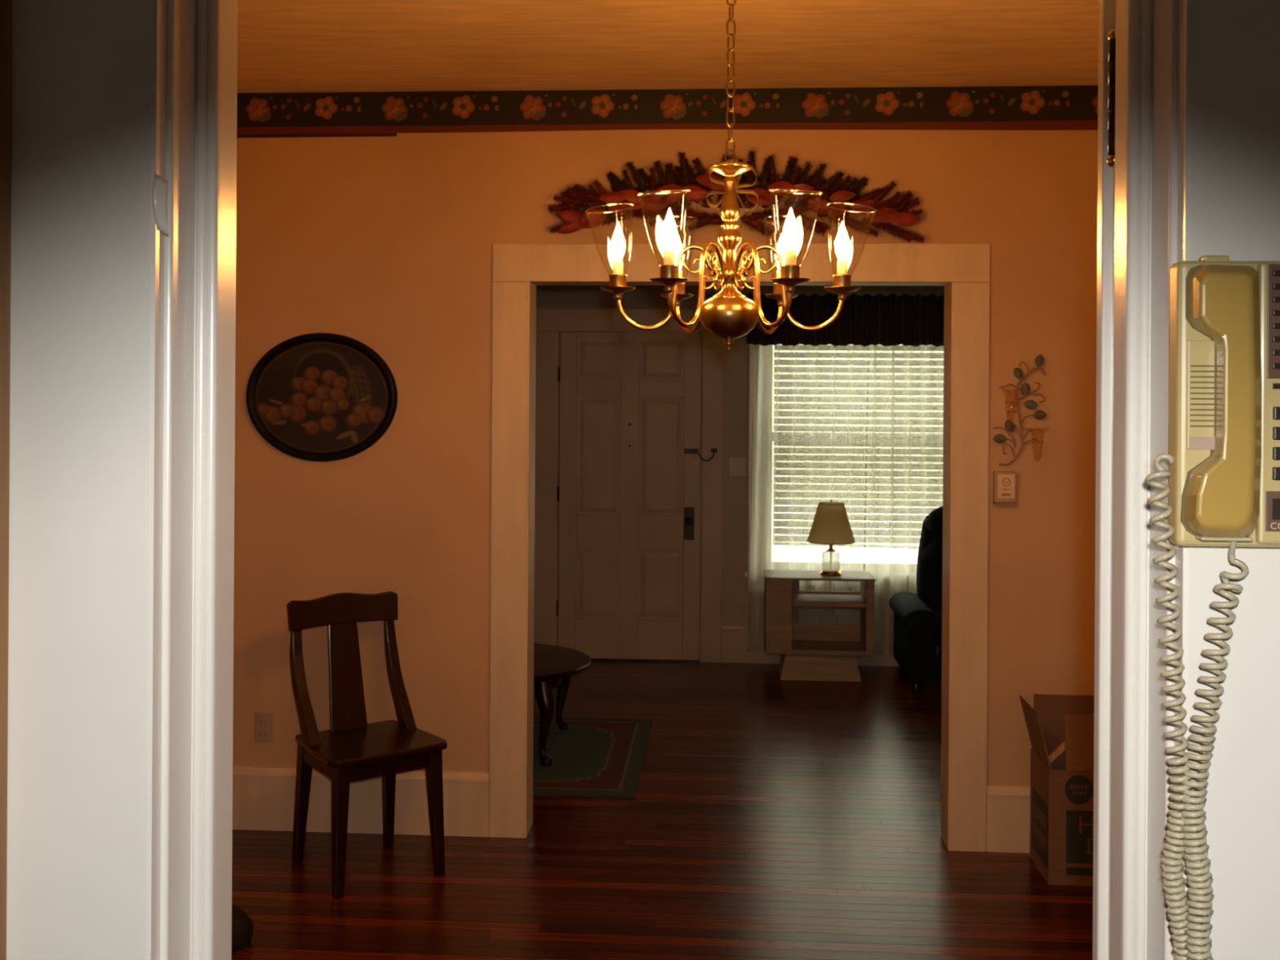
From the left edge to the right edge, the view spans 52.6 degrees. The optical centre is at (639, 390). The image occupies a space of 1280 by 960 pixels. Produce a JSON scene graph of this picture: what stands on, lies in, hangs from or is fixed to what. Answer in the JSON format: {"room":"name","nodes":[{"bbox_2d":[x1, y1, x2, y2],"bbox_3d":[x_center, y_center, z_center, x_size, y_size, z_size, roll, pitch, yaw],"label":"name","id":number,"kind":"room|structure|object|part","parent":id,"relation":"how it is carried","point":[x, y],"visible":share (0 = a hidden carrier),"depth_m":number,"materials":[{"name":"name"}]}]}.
{"room":"kitchen","nodes":[
{"label":"kitchen","id":0,"kind":"room"},
{"bbox_2d":[6,0,1279,959],"bbox_3d":[0.082,0.273,1.260,4.900,2.755,0.125,0,0,4],"label":"wall","id":1,"kind":"structure","parent":0,"point":[79,373],"depth_m":1.24,"materials":[{"name":"paint"}]},
{"bbox_2d":[0,0,12,959],"bbox_3d":[-0.665,0.446,1.229,0.116,2.400,0.035,0,0,4],"label":"trim","id":2,"kind":"structure","parent":1,"relation":"attached to","point":[6,6],"depth_m":1.23,"materials":[{"name":"brown wood"}]},
{"bbox_2d":[145,0,237,959],"bbox_3d":[-0.465,0.587,1.299,0.056,2.120,0.159,0,0,4],"label":"trim","id":3,"kind":"structure","parent":1,"relation":"attached to","point":[194,71],"depth_m":1.31,"materials":[{"name":"white wood"}]},
{"bbox_2d":[1092,0,1192,959],"bbox_3d":[0.508,0.593,1.260,0.085,2.120,0.185,0,0,4],"label":"trim","id":4,"kind":"structure","parent":1,"relation":"attached to","point":[1144,66],"depth_m":1.25,"materials":[{"name":"wood"}]},
{"bbox_2d":[1144,255,1279,959],"bbox_3d":[0.561,0.273,1.132,0.232,0.784,0.066,0,0,4],"label":"wall telephone","id":5,"kind":"object","parent":1,"relation":"attached to","point":[1223,489],"visible":1,"depth_m":1.13,"materials":[{"name":"beige plastic"}]},
{"bbox_3d":[0.471,0.360,1.143,0.051,0.608,0.025,0,0,4],"label":"coiled cord","id":6,"kind":"part","parent":5,"relation":"part of","materials":[{"name":"beige plastic"}]},
{"bbox_3d":[0.493,0.004,1.139,0.023,0.096,0.004,0,0,4],"label":"speaker panel","id":7,"kind":"part","parent":5,"relation":"part of","materials":[{"name":"beige plastic"}]},
{"bbox_3d":[0.502,0.395,1.131,0.057,0.539,0.033,0,0,4],"label":"coiled cord","id":8,"kind":"part","parent":5,"relation":"part of","materials":[{"name":"beige plastic"}]},
{"bbox_3d":[0.594,0.105,1.123,0.100,0.035,0.002,0,0,4],"label":"panel","id":9,"kind":"part","parent":5,"relation":"part of","materials":[{"name":"brown plastic"}]},
{"bbox_3d":[0.601,-0.060,1.122,0.110,0.099,0.002,0,0,4],"label":"memory panel","id":10,"kind":"part","parent":5,"relation":"part of","materials":[{"name":"beige plastic"}]},
{"bbox_2d":[231,660,1093,959],"bbox_3d":[0.179,1.701,2.869,4.900,0.100,10.350,0,0,4],"label":"floor","id":11,"kind":"structure","parent":0,"point":[769,817],"depth_m":4.51,"materials":[{"name":"red wood"}]},
{"bbox_2d":[231,902,253,955],"bbox_3d":[-1.361,1.581,3.808,0.422,0.121,0.340,0,0,4],"label":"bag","id":12,"kind":"object","parent":11,"relation":"on","point":[242,922],"visible":0.11,"depth_m":3.80,"materials":[{"name":"black"}]},
{"bbox_2d":[286,591,447,899],"bbox_3d":[-0.945,1.185,4.458,0.430,0.918,0.456,0,0,-36],"label":"dining chair","id":13,"kind":"object","parent":11,"relation":"on","point":[353,748],"visible":1,"depth_m":4.48,"materials":[{"name":"brown wood"}]},
{"bbox_3d":[-1.167,1.429,4.490,0.055,0.426,0.074,0,0,-36],"label":"leg","id":14,"kind":"part","parent":13,"relation":"part of","materials":[{"name":"brown wood"}]},
{"bbox_3d":[-1.147,1.008,4.435,0.041,0.390,0.206,0,0,-36],"label":"post","id":15,"kind":"part","parent":13,"relation":"part of","materials":[{"name":"brown wood"}]},
{"bbox_3d":[-0.976,1.431,4.213,0.054,0.426,0.052,0,0,-36],"label":"leg","id":16,"kind":"part","parent":13,"relation":"part of","materials":[{"name":"brown wood"}]},
{"bbox_3d":[-1.060,0.781,4.619,0.412,0.112,0.056,0,0,-36],"label":"crest rail","id":17,"kind":"part","parent":13,"relation":"part of","materials":[{"name":"brown wood"}]},
{"bbox_3d":[-0.928,1.206,4.435,0.430,0.024,0.400,0,0,-36],"label":"seat","id":18,"kind":"part","parent":13,"relation":"part of","materials":[{"name":"brown wood"}]},
{"bbox_3d":[-0.910,1.431,4.678,0.055,0.426,0.074,0,0,-36],"label":"leg","id":19,"kind":"part","parent":13,"relation":"part of","materials":[{"name":"brown wood"}]},
{"bbox_3d":[-0.860,1.009,4.645,0.041,0.390,0.206,0,0,-36],"label":"post","id":20,"kind":"part","parent":13,"relation":"part of","materials":[{"name":"brown wood"}]},
{"bbox_3d":[-0.701,1.433,4.412,0.059,0.426,0.056,0,0,-36],"label":"leg","id":21,"kind":"part","parent":13,"relation":"part of","materials":[{"name":"brown wood"}]},
{"bbox_2d":[533,716,652,798],"bbox_3d":[-0.874,1.639,5.905,1.795,0.009,1.220,0,0,4],"label":"area rug","id":22,"kind":"object","parent":11,"relation":"on","point":[603,757],"visible":0.24,"depth_m":5.77,"materials":[{"name":"green woven wool textile"}]},
{"bbox_2d":[533,643,591,765],"bbox_3d":[-0.754,1.437,5.982,1.060,0.394,0.880,0,0,4],"label":"coffee table","id":23,"kind":"object","parent":22,"relation":"on","point":[554,666],"visible":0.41,"depth_m":5.83,"materials":[{"name":"brown wood"}]},
{"bbox_3d":[-0.418,1.451,5.673,0.087,0.370,0.091,0,0,4],"label":"leg","id":24,"kind":"part","parent":23,"relation":"part of","materials":[{"name":"brown wood"}]},
{"bbox_3d":[-0.380,1.451,6.245,0.087,0.370,0.091,0,0,4],"label":"leg","id":25,"kind":"part","parent":23,"relation":"part of","materials":[{"name":"brown wood"}]},
{"bbox_2d":[763,569,875,681],"bbox_3d":[1.034,1.363,7.526,0.625,0.588,0.333,0,0,4],"label":"end table","id":26,"kind":"object","parent":11,"relation":"on","point":[808,651],"visible":0.99,"depth_m":7.40,"materials":[{"name":"beige wood"}]},
{"bbox_2d":[792,593,866,607],"bbox_3d":[1.086,1.219,7.508,0.414,0.027,0.301,0,0,4],"label":"shelf","id":27,"kind":"object","parent":26,"relation":"attached to","point":[827,600],"depth_m":7.43,"materials":[{"name":"beige wood"}]},
{"bbox_2d":[806,499,855,624],"bbox_3d":[1.120,1.142,7.538,0.303,1.020,0.333,0,0,4],"label":"table lamp","id":28,"kind":"object","parent":26,"relation":"on","point":[830,526],"visible":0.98,"depth_m":7.44,"materials":[{"name":"beige fabric"}]},
{"bbox_3d":[1.110,0.656,7.513,0.150,0.005,0.150,0,0,4],"label":"shade trim","id":29,"kind":"part","parent":28,"relation":"part of","materials":[{"name":"beige fabric"}]},
{"bbox_3d":[1.109,0.877,7.513,0.280,0.005,0.280,0,0,4],"label":"shade trim","id":30,"kind":"part","parent":28,"relation":"part of","materials":[{"name":"beige fabric"}]},
{"bbox_3d":[1.108,0.987,7.513,0.102,0.109,0.102,0,0,4],"label":"glass","id":31,"kind":"part","parent":28,"relation":"part of","materials":[{"name":"clear glass"}]},
{"bbox_3d":[1.109,0.767,7.513,0.279,0.221,0.279,0,0,4],"label":"lamp shade","id":32,"kind":"part","parent":28,"relation":"part of","materials":[{"name":"beige fabric"}]},
{"bbox_3d":[1.167,1.353,7.667,0.214,0.598,0.096,0,0,-36],"label":"power cord","id":33,"kind":"part","parent":28,"relation":"part of","materials":[{"name":"brown plastic"}]},
{"bbox_3d":[1.317,1.297,7.506,0.045,0.424,0.315,0,0,4],"label":"panel","id":34,"kind":"part","parent":26,"relation":"part of","materials":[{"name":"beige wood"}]},
{"bbox_2d":[888,506,942,693],"bbox_3d":[1.854,1.160,7.308,0.812,1.005,0.671,0,0,4],"label":"recliner","id":35,"kind":"object","parent":11,"relation":"on","point":[917,618],"visible":0.36,"depth_m":7.25,"materials":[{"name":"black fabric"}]},
{"bbox_3d":[1.556,1.425,7.342,0.160,0.330,0.620,0,0,4],"label":"arm","id":36,"kind":"part","parent":35,"relation":"part of"},
{"bbox_3d":[1.859,0.982,7.518,0.500,0.600,0.252,0,0,4],"label":"backrest","id":37,"kind":"part","parent":35,"relation":"part of","materials":[{"name":"black leather"}]},
{"bbox_2d":[922,538,942,571],"bbox_3d":[1.857,0.970,7.501,0.456,0.255,0.230,0,0,4],"label":"pillow","id":38,"kind":"object","parent":35,"relation":"on","point":[932,548],"depth_m":7.45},
{"bbox_2d":[925,506,942,538],"bbox_3d":[1.860,0.770,7.514,0.400,0.225,0.230,0,0,4],"label":"pillow","id":39,"kind":"object","parent":35,"relation":"on","point":[934,521],"depth_m":7.48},
{"bbox_2d":[933,610,942,649],"bbox_3d":[1.852,1.342,7.233,0.441,0.160,0.520,0,0,4],"label":"seat cushion","id":40,"kind":"object","parent":35,"relation":"on","point":[937,621],"depth_m":7.03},
{"bbox_3d":[1.838,1.508,7.028,0.441,0.168,0.050,0,0,4],"label":"panel","id":41,"kind":"part","parent":35,"relation":"part of","materials":[{"name":"black leather"}]},
{"bbox_2d":[1019,693,1093,886],"bbox_3d":[1.632,1.370,4.458,0.584,0.581,0.274,0,0,4],"label":"cardboard box","id":42,"kind":"object","parent":11,"relation":"on","point":[1062,789],"visible":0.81,"depth_m":4.34,"materials":[{"name":"brown cardboard"}]},
{"bbox_3d":[1.379,1.503,4.462,0.001,0.212,0.222,0,0,4],"label":"green panel","id":43,"kind":"part","parent":42,"relation":"part of","materials":[{"name":"cardboard"}]},
{"bbox_2d":[1048,714,1093,763],"bbox_3d":[1.566,1.145,4.490,0.337,0.289,0.048,0,0,-1],"label":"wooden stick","id":44,"kind":"object","parent":42,"relation":"in","point":[1060,748],"visible":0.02,"depth_m":4.47,"materials":[{"name":"brown wood"}]},
{"bbox_3d":[1.605,1.517,4.327,0.352,0.217,0.001,0,0,4],"label":"green panel","id":45,"kind":"part","parent":42,"relation":"part of","materials":[{"name":"green cardboard"}]},
{"bbox_2d":[232,84,1097,786],"bbox_3d":[0.317,0.275,4.797,4.900,2.755,0.135,0,0,4],"label":"wall","id":46,"kind":"structure","parent":0,"point":[384,244],"depth_m":4.79,"materials":[{"name":"orange paint"}]},
{"bbox_2d":[254,711,273,742],"bbox_3d":[-1.407,1.259,4.838,0.072,0.112,0.009,0,0,4],"label":"wall outlet","id":47,"kind":"object","parent":46,"relation":"attached to","point":[264,721],"visible":1,"depth_m":4.84,"materials":[{"name":"beige plastic"}]},
{"bbox_2d":[258,718,267,725],"bbox_3d":[-1.407,1.239,4.836,0.034,0.028,0.003,0,0,4],"label":"socket","id":48,"kind":"object","parent":47,"relation":"attached to","point":[262,722],"depth_m":4.84,"materials":[{"name":"beige plastic"}]},
{"bbox_2d":[258,731,267,738],"bbox_3d":[-1.407,1.287,4.836,0.034,0.028,0.003,0,0,4],"label":"socket","id":49,"kind":"object","parent":47,"relation":"attached to","point":[262,735],"depth_m":4.84,"materials":[{"name":"beige plastic"}]},
{"bbox_2d":[236,91,397,137],"bbox_3d":[-1.463,-1.029,4.847,1.124,0.169,0.001,0,0,4],"label":"trim","id":50,"kind":"structure","parent":46,"relation":"attached to","point":[290,114],"depth_m":4.83,"materials":[{"name":"black paper"}]},
{"bbox_2d":[245,333,397,462],"bbox_3d":[-1.187,0.025,4.816,0.572,0.480,0.026,0,0,4],"label":"picture","id":51,"kind":"object","parent":46,"relation":"attached to","point":[312,397],"visible":1,"depth_m":4.82,"materials":[{"name":"black paint"}]},
{"bbox_2d":[232,765,488,837],"bbox_3d":[-1.299,1.524,4.823,1.488,0.235,0.026,0,0,4],"label":"baseboard","id":52,"kind":"structure","parent":46,"relation":"attached to","point":[264,797],"depth_m":4.80,"materials":[{"name":"beige paint"}]},
{"bbox_3d":[-1.298,1.424,4.823,1.488,0.035,0.026,0,0,4],"label":"cap moulding","id":53,"kind":"part","parent":52,"relation":"part of","materials":[{"name":"beige paint"}]},
{"bbox_2d":[547,151,924,244],"bbox_3d":[0.341,-0.691,4.637,1.358,0.342,0.150,0,0,4],"label":"wall decoration","id":54,"kind":"object","parent":46,"relation":"attached to","point":[889,214],"visible":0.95,"depth_m":4.63,"materials":[{"name":"red plant"}]},
{"bbox_3d":[0.347,-0.714,4.693,1.094,0.131,0.016,0,0,4],"label":"garland stem","id":55,"kind":"part","parent":54,"relation":"part of","materials":[{"name":"brown wood"}]},
{"bbox_2d":[488,243,990,852],"bbox_3d":[0.355,0.559,4.788,1.804,2.186,0.167,0,0,4],"label":"trim","id":56,"kind":"structure","parent":46,"relation":"attached to","point":[963,269],"depth_m":4.73,"materials":[{"name":"beige paint"}]},
{"bbox_3d":[-0.483,0.624,4.771,0.133,2.046,0.022,0,0,4],"label":"casing leg","id":57,"kind":"part","parent":56,"relation":"part of","materials":[{"name":"beige paint"}]},
{"bbox_3d":[1.186,0.634,4.660,0.129,2.046,0.022,0,0,4],"label":"casing leg","id":58,"kind":"part","parent":56,"relation":"part of","materials":[{"name":"beige paint"}]},
{"bbox_2d":[992,471,1017,505],"bbox_3d":[1.310,0.350,4.646,0.082,0.119,0.035,0,0,4],"label":"wall thermostat","id":59,"kind":"object","parent":46,"relation":"attached to","point":[1004,482],"visible":1,"depth_m":4.63,"materials":[{"name":"beige paint"}]},
{"bbox_3d":[1.311,0.344,4.632,0.060,0.086,0.002,0,0,4],"label":"plate","id":60,"kind":"part","parent":59,"relation":"part of","materials":[{"name":"beige paint"}]},
{"bbox_2d":[986,785,1030,853],"bbox_3d":[1.947,1.545,4.607,1.406,0.235,0.026,0,0,4],"label":"baseboard","id":61,"kind":"structure","parent":46,"relation":"attached to","point":[1007,807],"depth_m":4.64,"materials":[{"name":"beige paint"}]},
{"bbox_3d":[1.947,1.445,4.607,1.406,0.035,0.026,0,0,4],"label":"cap moulding","id":62,"kind":"part","parent":61,"relation":"part of","materials":[{"name":"beige paint"}]},
{"bbox_2d":[992,354,1046,465],"bbox_3d":[1.361,0.070,4.605,0.195,0.400,0.088,0,0,4],"label":"sconce","id":63,"kind":"object","parent":46,"relation":"attached to","point":[1010,426],"visible":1,"depth_m":4.63,"materials":[{"name":"metal"}]},
{"bbox_2d":[236,0,1098,93],"bbox_3d":[0.318,-1.163,4.677,4.900,0.120,6.725,0,0,4],"label":"ceiling","id":64,"kind":"structure","parent":0,"point":[284,46],"depth_m":4.12,"materials":[{"name":"paint"}]},
{"bbox_2d":[585,0,876,351],"bbox_3d":[0.202,-0.595,2.893,0.648,1.017,0.579,0,0,4],"label":"chandelier","id":65,"kind":"object","parent":64,"relation":"hanging from","point":[728,315],"visible":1,"depth_m":2.87,"materials":[{"name":"gold metal"}]},
{"bbox_3d":[-0.049,-0.336,2.910,0.033,0.087,0.033,0,0,4],"label":"flame bulb","id":66,"kind":"part","parent":65,"relation":"part of","materials":[{"name":"white glass"}]},
{"bbox_3d":[0.063,-0.231,2.902,0.235,0.193,0.010,0,0,4],"label":"arm","id":67,"kind":"part","parent":65,"relation":"part of","materials":[{"name":"gold metal"}]},
{"bbox_3d":[0.061,-0.335,2.686,0.033,0.087,0.033,0,0,4],"label":"flame bulb","id":68,"kind":"part","parent":65,"relation":"part of","materials":[{"name":"white glass"}]},
{"bbox_3d":[0.090,-0.335,3.118,0.033,0.087,0.033,0,0,4],"label":"flame bulb","id":69,"kind":"part","parent":65,"relation":"part of","materials":[{"name":"white glass"}]},
{"bbox_3d":[0.124,-0.230,2.780,0.010,0.193,0.235,0,0,34],"label":"arm","id":70,"kind":"part","parent":65,"relation":"part of","materials":[{"name":"gold metal"}]},
{"bbox_3d":[0.139,-0.230,3.016,0.010,0.193,0.235,0,0,-26],"label":"arm","id":71,"kind":"part","parent":65,"relation":"part of","materials":[{"name":"gold metal"}]},
{"bbox_3d":[0.199,-0.159,2.893,0.134,0.091,0.134,0,0,4],"label":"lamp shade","id":72,"kind":"part","parent":65,"relation":"part of","materials":[{"name":"gold metal"}]},
{"bbox_3d":[0.276,-0.229,3.007,0.010,0.193,0.235,0,0,34],"label":"arm","id":73,"kind":"part","parent":65,"relation":"part of","materials":[{"name":"gold metal"}]},
{"bbox_3d":[0.260,-0.229,2.771,0.010,0.193,0.235,0,0,-26],"label":"arm","id":74,"kind":"part","parent":65,"relation":"part of","materials":[{"name":"gold metal"}]},
{"bbox_3d":[0.339,-0.333,3.101,0.033,0.087,0.033,0,0,4],"label":"flame bulb","id":75,"kind":"part","parent":65,"relation":"part of","materials":[{"name":"white glass"}]},
{"bbox_3d":[0.311,-0.334,2.669,0.033,0.087,0.033,0,0,4],"label":"flame bulb","id":76,"kind":"part","parent":65,"relation":"part of","materials":[{"name":"white glass"}]},
{"bbox_3d":[0.336,-0.229,2.884,0.235,0.193,0.010,0,0,4],"label":"arm","id":77,"kind":"part","parent":65,"relation":"part of","materials":[{"name":"gold metal"}]},
{"bbox_3d":[0.450,-0.333,2.877,0.033,0.087,0.033,0,0,4],"label":"flame bulb","id":78,"kind":"part","parent":65,"relation":"part of","materials":[{"name":"white glass"}]},
{"bbox_2d":[535,284,944,661],"bbox_3d":[0.527,0.276,7.957,4.900,2.755,0.150,0,0,4],"label":"wall","id":79,"kind":"structure","parent":0,"point":[735,362],"depth_m":7.88,"materials":[{"name":"paint"}]},
{"bbox_2d":[533,308,723,662],"bbox_3d":[-0.076,0.576,7.900,1.156,2.148,0.045,0,0,4],"label":"trim","id":80,"kind":"structure","parent":79,"relation":"attached to","point":[549,322],"depth_m":7.91,"materials":[{"name":"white wood"}]},
{"bbox_3d":[0.438,0.649,7.876,0.125,2.008,0.024,0,0,4],"label":"casing leg","id":81,"kind":"part","parent":80,"relation":"part of","materials":[{"name":"white wood"}]},
{"bbox_2d":[556,332,717,660],"bbox_3d":[-0.020,0.642,7.874,0.976,1.991,0.082,0,0,4],"label":"door","id":82,"kind":"structure","parent":79,"relation":"in","point":[628,492],"depth_m":7.89,"materials":[{"name":"white wood"}]},
{"bbox_3d":[-0.261,1.517,7.910,0.269,0.238,0.016,0,0,4],"label":"rail","id":83,"kind":"part","parent":82,"relation":"part of","materials":[{"name":"wood"}]},
{"bbox_3d":[-0.258,1.186,7.913,0.233,0.389,0.009,0,0,4],"label":"panel","id":84,"kind":"part","parent":82,"relation":"part of","materials":[{"name":"wood"}]},
{"bbox_3d":[-0.257,0.868,7.910,0.269,0.210,0.016,0,0,4],"label":"rail","id":85,"kind":"part","parent":82,"relation":"part of","materials":[{"name":"wood"}]},
{"bbox_3d":[-0.253,0.400,7.913,0.233,0.691,0.009,0,0,4],"label":"panel","id":86,"kind":"part","parent":82,"relation":"part of","materials":[{"name":"wood"}]},
{"bbox_3d":[-0.249,-0.336,7.910,0.269,0.038,0.016,0,0,4],"label":"rail","id":87,"kind":"part","parent":82,"relation":"part of","materials":[{"name":"wood"}]},
{"bbox_3d":[-0.251,-0.014,7.910,0.269,0.100,0.016,0,0,4],"label":"rail","id":88,"kind":"part","parent":82,"relation":"part of","materials":[{"name":"wood"}]},
{"bbox_3d":[-0.249,-0.190,7.913,0.233,0.217,0.009,0,0,4],"label":"panel","id":89,"kind":"part","parent":82,"relation":"part of","materials":[{"name":"wood"}]},
{"bbox_3d":[0.122,1.520,7.885,0.274,0.238,0.016,0,0,4],"label":"rail","id":90,"kind":"part","parent":82,"relation":"part of","materials":[{"name":"wood"}]},
{"bbox_3d":[0.124,1.188,7.888,0.238,0.389,0.009,0,0,4],"label":"panel","id":91,"kind":"part","parent":82,"relation":"part of","materials":[{"name":"white wood"}]},
{"bbox_3d":[0.126,0.871,7.885,0.274,0.210,0.016,0,0,4],"label":"rail","id":92,"kind":"part","parent":82,"relation":"part of","materials":[{"name":"wood"}]},
{"bbox_3d":[0.130,0.402,7.888,0.238,0.691,0.009,0,0,4],"label":"panel","id":93,"kind":"part","parent":82,"relation":"part of","materials":[{"name":"wood"}]},
{"bbox_3d":[0.134,-0.333,7.885,0.274,0.038,0.016,0,0,4],"label":"rail","id":94,"kind":"part","parent":82,"relation":"part of","materials":[{"name":"wood"}]},
{"bbox_3d":[0.132,-0.011,7.885,0.274,0.100,0.016,0,0,4],"label":"rail","id":95,"kind":"part","parent":82,"relation":"part of","materials":[{"name":"wood"}]},
{"bbox_3d":[0.133,-0.188,7.888,0.238,0.217,0.009,0,0,4],"label":"panel","id":96,"kind":"part","parent":82,"relation":"part of","materials":[{"name":"wood"}]},
{"bbox_3d":[0.297,0.790,7.835,0.051,0.052,0.045,0,0,4],"label":"knob","id":97,"kind":"part","parent":82,"relation":"part of","materials":[{"name":"metal"}]},
{"bbox_3d":[0.298,0.808,7.861,0.062,0.197,0.008,0,0,4],"label":"lock plate","id":98,"kind":"part","parent":82,"relation":"part of","materials":[{"name":"metal"}]},
{"bbox_3d":[0.410,0.391,7.854,0.118,0.077,0.028,0,0,4],"label":"chain","id":99,"kind":"part","parent":82,"relation":"part of","materials":[{"name":"metal"}]},
{"bbox_2d":[728,457,746,476],"bbox_3d":[0.593,0.467,7.870,0.110,0.117,0.016,0,0,4],"label":"light switch","id":100,"kind":"object","parent":79,"relation":"attached to","point":[737,467],"visible":1,"depth_m":7.87,"materials":[{"name":"white plastic"}]},
{"bbox_2d":[744,343,867,577],"bbox_3d":[1.392,0.357,7.864,1.500,1.735,0.178,0,0,4],"label":"window","id":101,"kind":"structure","parent":79,"relation":"in","point":[751,346],"depth_m":7.85,"materials":[{"name":"white paint"}]},
{"bbox_2d":[863,345,869,547],"bbox_3d":[1.411,0.282,7.827,1.206,1.355,0.064,0,0,4],"label":"window blind","id":102,"kind":"object","parent":101,"relation":"attached to","point":[864,539],"visible":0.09,"depth_m":7.83,"materials":[{"name":"white paint"}]},
{"bbox_2d":[721,626,937,666],"bbox_3d":[1.678,1.551,7.792,2.365,0.220,0.026,0,0,4],"label":"baseboard","id":103,"kind":"structure","parent":79,"relation":"attached to","point":[733,651],"depth_m":7.85,"materials":[{"name":"white wood"}]},
{"bbox_3d":[1.678,1.458,7.792,2.365,0.035,0.026,0,0,4],"label":"cap moulding","id":104,"kind":"part","parent":103,"relation":"part of","materials":[{"name":"wood"}]},
{"bbox_2d":[746,293,944,346],"bbox_3d":[1.443,-0.416,7.726,1.650,0.315,0.191,0,0,4],"label":"valance","id":105,"kind":"object","parent":79,"relation":"attached to","point":[865,320],"visible":0.69,"depth_m":7.67,"materials":[{"name":"fabric"}]},
{"bbox_2d":[744,343,867,652],"bbox_3d":[0.996,0.544,7.760,0.728,2.055,0.058,0,0,4],"label":"sheer curtain","id":106,"kind":"object","parent":105,"relation":"hanging from","point":[808,449],"visible":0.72,"depth_m":7.76,"materials":[{"name":"white fabric"}]},
{"bbox_3d":[1.445,-0.526,7.750,1.650,0.018,0.144,0,0,4],"label":"curtain rod","id":107,"kind":"part","parent":105,"relation":"part of","materials":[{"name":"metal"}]},
{"bbox_2d":[865,344,943,656],"bbox_3d":[1.758,0.549,7.710,0.825,2.055,0.067,0,0,4],"label":"sheer curtain","id":108,"kind":"object","parent":105,"relation":"hanging from","point":[905,403],"visible":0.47,"depth_m":7.72,"materials":[{"name":"white fabric"}]},
{"label":"outside","id":109,"kind":"structure","parent":0,"visible":0},
{"bbox_2d":[863,506,866,562],"bbox_3d":[3.575,2.123,23.850,32.000,0.100,31.930,0,0,4],"label":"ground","id":110,"kind":"structure","parent":109,"point":[864,506],"depth_m":16.55,"materials":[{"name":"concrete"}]},
{"bbox_2d":[865,351,869,499],"bbox_3d":[3.696,0.274,25.489,28.000,3.641,1.837,0,0,4],"label":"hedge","id":111,"kind":"object","parent":110,"relation":"on","point":[868,351],"visible":0.02,"depth_m":24.57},
{"bbox_3d":[2.704,0.290,4.518,0.100,2.755,6.725,0,0,4],"label":"wall","id":112,"kind":"structure","parent":0,"visible":0},
{"bbox_2d":[396,85,1097,133],"bbox_3d":[0.881,-1.018,4.691,3.576,0.160,0.001,0,0,4],"label":"trim","id":113,"kind":"structure","parent":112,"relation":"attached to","point":[1020,108],"depth_m":4.72,"materials":[{"name":"paper"}]}
]}

